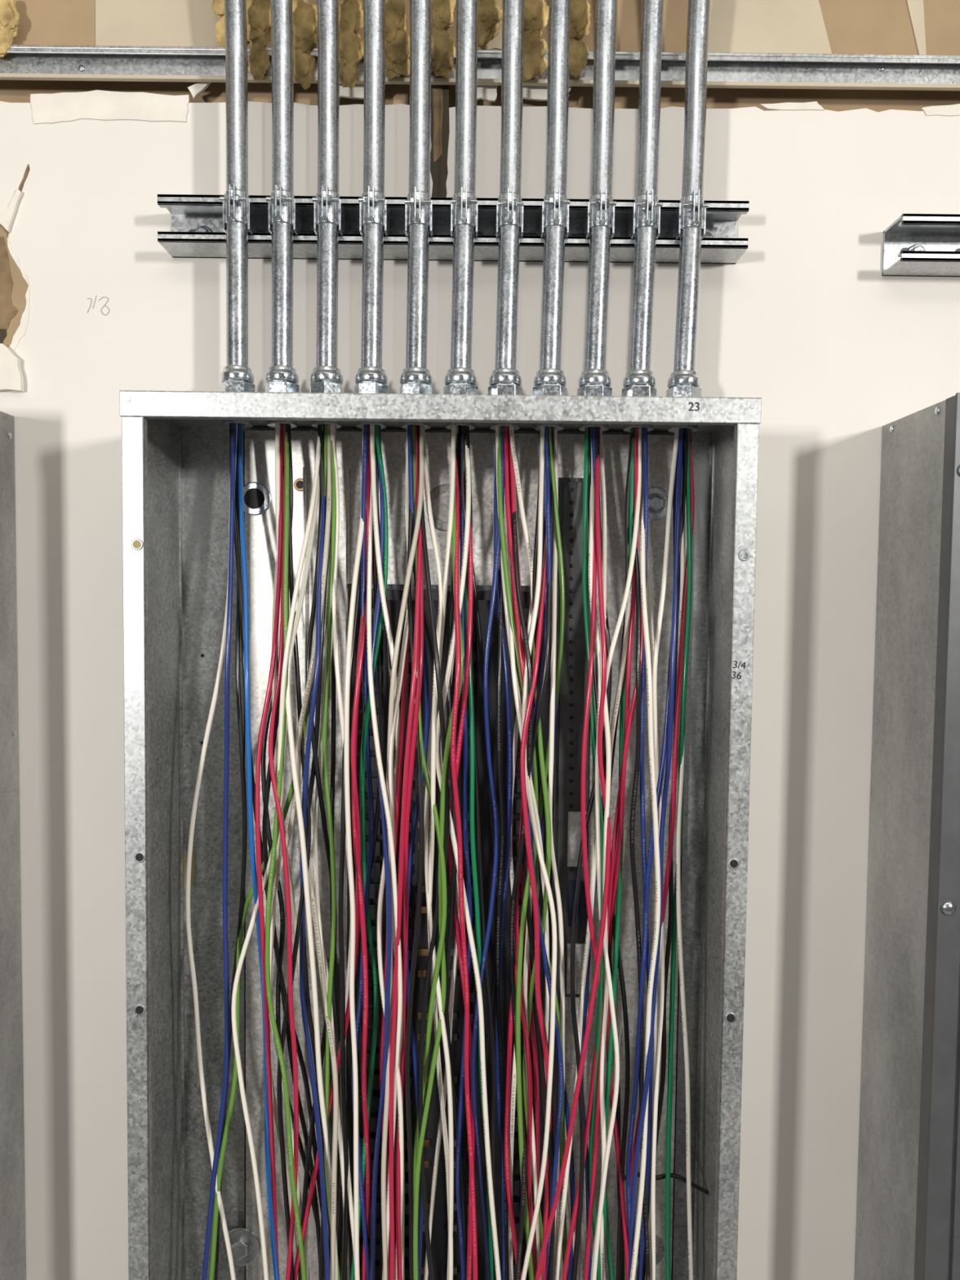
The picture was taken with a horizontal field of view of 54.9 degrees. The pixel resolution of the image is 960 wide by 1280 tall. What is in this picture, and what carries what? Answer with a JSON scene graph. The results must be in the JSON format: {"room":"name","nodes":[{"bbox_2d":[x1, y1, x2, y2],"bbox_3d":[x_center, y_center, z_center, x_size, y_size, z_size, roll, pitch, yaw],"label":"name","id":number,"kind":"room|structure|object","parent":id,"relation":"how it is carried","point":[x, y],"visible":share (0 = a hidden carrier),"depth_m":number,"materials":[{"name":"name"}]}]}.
{"room":"electrical room","nodes":[
{"label":"electrical room","id":0,"kind":"room"},
{"bbox_2d":[0,0,959,1279],"bbox_3d":[-0.002,0.205,0.899,4.800,2.700,0.023,1,3,0],"label":"wall","id":1,"kind":"structure","parent":0,"point":[806,322],"depth_m":0.87,"materials":[{"name":"paint"}]},
{"bbox_2d":[0,411,26,1279],"bbox_3d":[-0.699,0.260,0.825,0.511,0.945,0.143,1,3,0],"label":"electrical panel","id":2,"kind":"object","parent":1,"relation":"attached to","point":[12,1185],"visible":1,"depth_m":0.87,"materials":[{"name":"metal"}]},
{"bbox_2d":[87,295,109,315],"bbox_3d":[-0.358,-0.314,0.868,0.021,0.018,0.001,1,3,0],"label":"handwriting","id":3,"kind":"object","parent":1,"relation":"attached to","point":[95,295],"visible":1,"depth_m":0.87},
{"bbox_2d":[119,390,761,1279],"bbox_3d":[-0.038,0.369,0.829,0.507,1.134,0.147,1,3,0],"label":"electrical panel cabinet","id":4,"kind":"object","parent":1,"relation":"attached to","point":[175,458],"visible":0.66,"depth_m":0.86,"materials":[{"name":"silver metal"}]},
{"bbox_2d":[144,417,737,1279],"bbox_3d":[-0.036,0.271,0.825,0.502,0.935,0.144,1,3,0],"label":"tub","id":5,"kind":"object","parent":4,"relation":"in","point":[187,460],"depth_m":0.87,"materials":[{"name":"metal"}]},
{"bbox_2d":[185,424,708,1279],"bbox_3d":[-0.020,0.261,0.811,0.484,0.918,0.090,1,3,0],"label":"wire bundle","id":6,"kind":"object","parent":4,"relation":"in","point":[535,828],"depth_m":0.80,"materials":[{"name":"multicoloured plastic"}]},
{"bbox_2d":[157,194,749,263],"bbox_3d":[-0.024,-0.374,0.844,0.527,0.041,0.041,1,3,0],"label":"channel","id":7,"kind":"object","parent":1,"relation":"attached to","point":[197,231],"visible":0.64,"depth_m":0.84,"materials":[{"name":"metal"}]},
{"bbox_2d":[219,0,256,391],"bbox_3d":[-0.211,-0.669,0.789,0.031,0.938,0.067,1,3,0],"label":"conduit","id":8,"kind":"object","parent":7,"relation":"attached to","point":[239,213],"depth_m":0.81,"materials":[{"name":"silver metal"}]},
{"bbox_2d":[265,0,301,392],"bbox_3d":[-0.171,-0.668,0.789,0.031,0.938,0.067,1,3,0],"label":"conduit","id":9,"kind":"object","parent":7,"relation":"attached to","point":[284,214],"depth_m":0.81,"materials":[{"name":"silver metal"}]},
{"bbox_2d":[310,0,345,392],"bbox_3d":[-0.131,-0.668,0.789,0.030,0.938,0.067,1,3,0],"label":"conduit","id":10,"kind":"object","parent":7,"relation":"attached to","point":[329,212],"depth_m":0.81,"materials":[{"name":"silver metal"}]},
{"bbox_2d":[354,0,389,393],"bbox_3d":[-0.092,-0.668,0.789,0.030,0.938,0.067,1,3,0],"label":"conduit","id":11,"kind":"object","parent":7,"relation":"attached to","point":[374,212],"depth_m":0.81,"materials":[{"name":"silver metal"}]},
{"bbox_2d":[400,0,433,394],"bbox_3d":[-0.052,-0.667,0.789,0.030,0.938,0.067,1,3,0],"label":"conduit","id":12,"kind":"object","parent":7,"relation":"attached to","point":[415,378],"depth_m":0.81,"materials":[{"name":"silver metal"}]},
{"bbox_2d":[443,0,478,394],"bbox_3d":[-0.012,-0.667,0.789,0.031,0.938,0.067,1,3,0],"label":"conduit","id":13,"kind":"object","parent":7,"relation":"attached to","point":[460,379],"depth_m":0.81,"materials":[{"name":"silver metal"}]},
{"bbox_2d":[488,0,524,395],"bbox_3d":[0.028,-0.666,0.789,0.031,0.938,0.067,1,3,0],"label":"conduit","id":14,"kind":"object","parent":7,"relation":"attached to","point":[504,380],"depth_m":0.81,"materials":[{"name":"silver metal"}]},
{"bbox_2d":[532,0,570,395],"bbox_3d":[0.067,-0.666,0.789,0.031,0.938,0.067,1,3,0],"label":"conduit","id":15,"kind":"object","parent":7,"relation":"attached to","point":[550,380],"depth_m":0.81,"materials":[{"name":"silver metal"}]},
{"bbox_2d":[577,0,617,395],"bbox_3d":[0.107,-0.665,0.789,0.030,0.938,0.067,1,3,0],"label":"conduit","id":16,"kind":"object","parent":7,"relation":"attached to","point":[599,215],"depth_m":0.81,"materials":[{"name":"silver metal"}]},
{"bbox_2d":[622,0,663,396],"bbox_3d":[0.147,-0.665,0.789,0.031,0.938,0.067,1,3,0],"label":"conduit","id":17,"kind":"object","parent":7,"relation":"attached to","point":[644,216],"depth_m":0.81,"materials":[{"name":"silver metal"}]},
{"bbox_2d":[666,0,710,396],"bbox_3d":[0.187,-0.664,0.789,0.030,0.938,0.067,1,3,0],"label":"conduit","id":18,"kind":"object","parent":7,"relation":"attached to","point":[689,222],"depth_m":0.81,"materials":[{"name":"silver metal"}]},
{"bbox_2d":[0,82,959,391],"bbox_3d":[-0.010,-0.374,0.861,0.945,0.292,0.008,1,3,0],"label":"torn drywall patches","id":19,"kind":"object","parent":1,"relation":"attached to","point":[96,104],"visible":0.84,"depth_m":0.86,"materials":[{"name":"paper"}]},
{"bbox_2d":[0,44,959,90],"bbox_3d":[0.006,-0.522,0.844,4.800,0.025,0.012,1,3,0],"label":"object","id":20,"kind":"structure","parent":1,"relation":"attached to","point":[21,62],"depth_m":0.85,"materials":[{"name":"metal"}]},
{"bbox_2d":[0,0,591,88],"bbox_3d":[-0.173,-0.551,0.838,0.547,0.098,0.022,1,3,0],"label":"insulation","id":21,"kind":"object","parent":20,"relation":"on","point":[258,11],"visible":0.71,"depth_m":0.83},
{"bbox_2d":[0,80,959,111],"bbox_3d":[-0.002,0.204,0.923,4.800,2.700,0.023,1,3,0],"label":"torn drywall edge","id":22,"kind":"object","parent":1,"relation":"attached to","point":[11,91],"depth_m":0.88,"materials":[{"name":"brown paper"}]},
{"bbox_2d":[853,392,959,1279],"bbox_3d":[0.635,0.275,0.825,0.526,0.945,0.144,1,3,0],"label":"electrical panel","id":23,"kind":"object","parent":1,"relation":"attached to","point":[908,1224],"visible":1,"depth_m":0.80,"materials":[{"name":"metal"}]},
{"bbox_2d":[881,213,959,276],"bbox_3d":[0.740,-0.356,0.845,0.727,0.041,0.041,1,3,0],"label":"channel","id":24,"kind":"object","parent":1,"relation":"attached to","point":[919,245],"visible":1,"depth_m":0.85,"materials":[{"name":"metal"}]}
]}

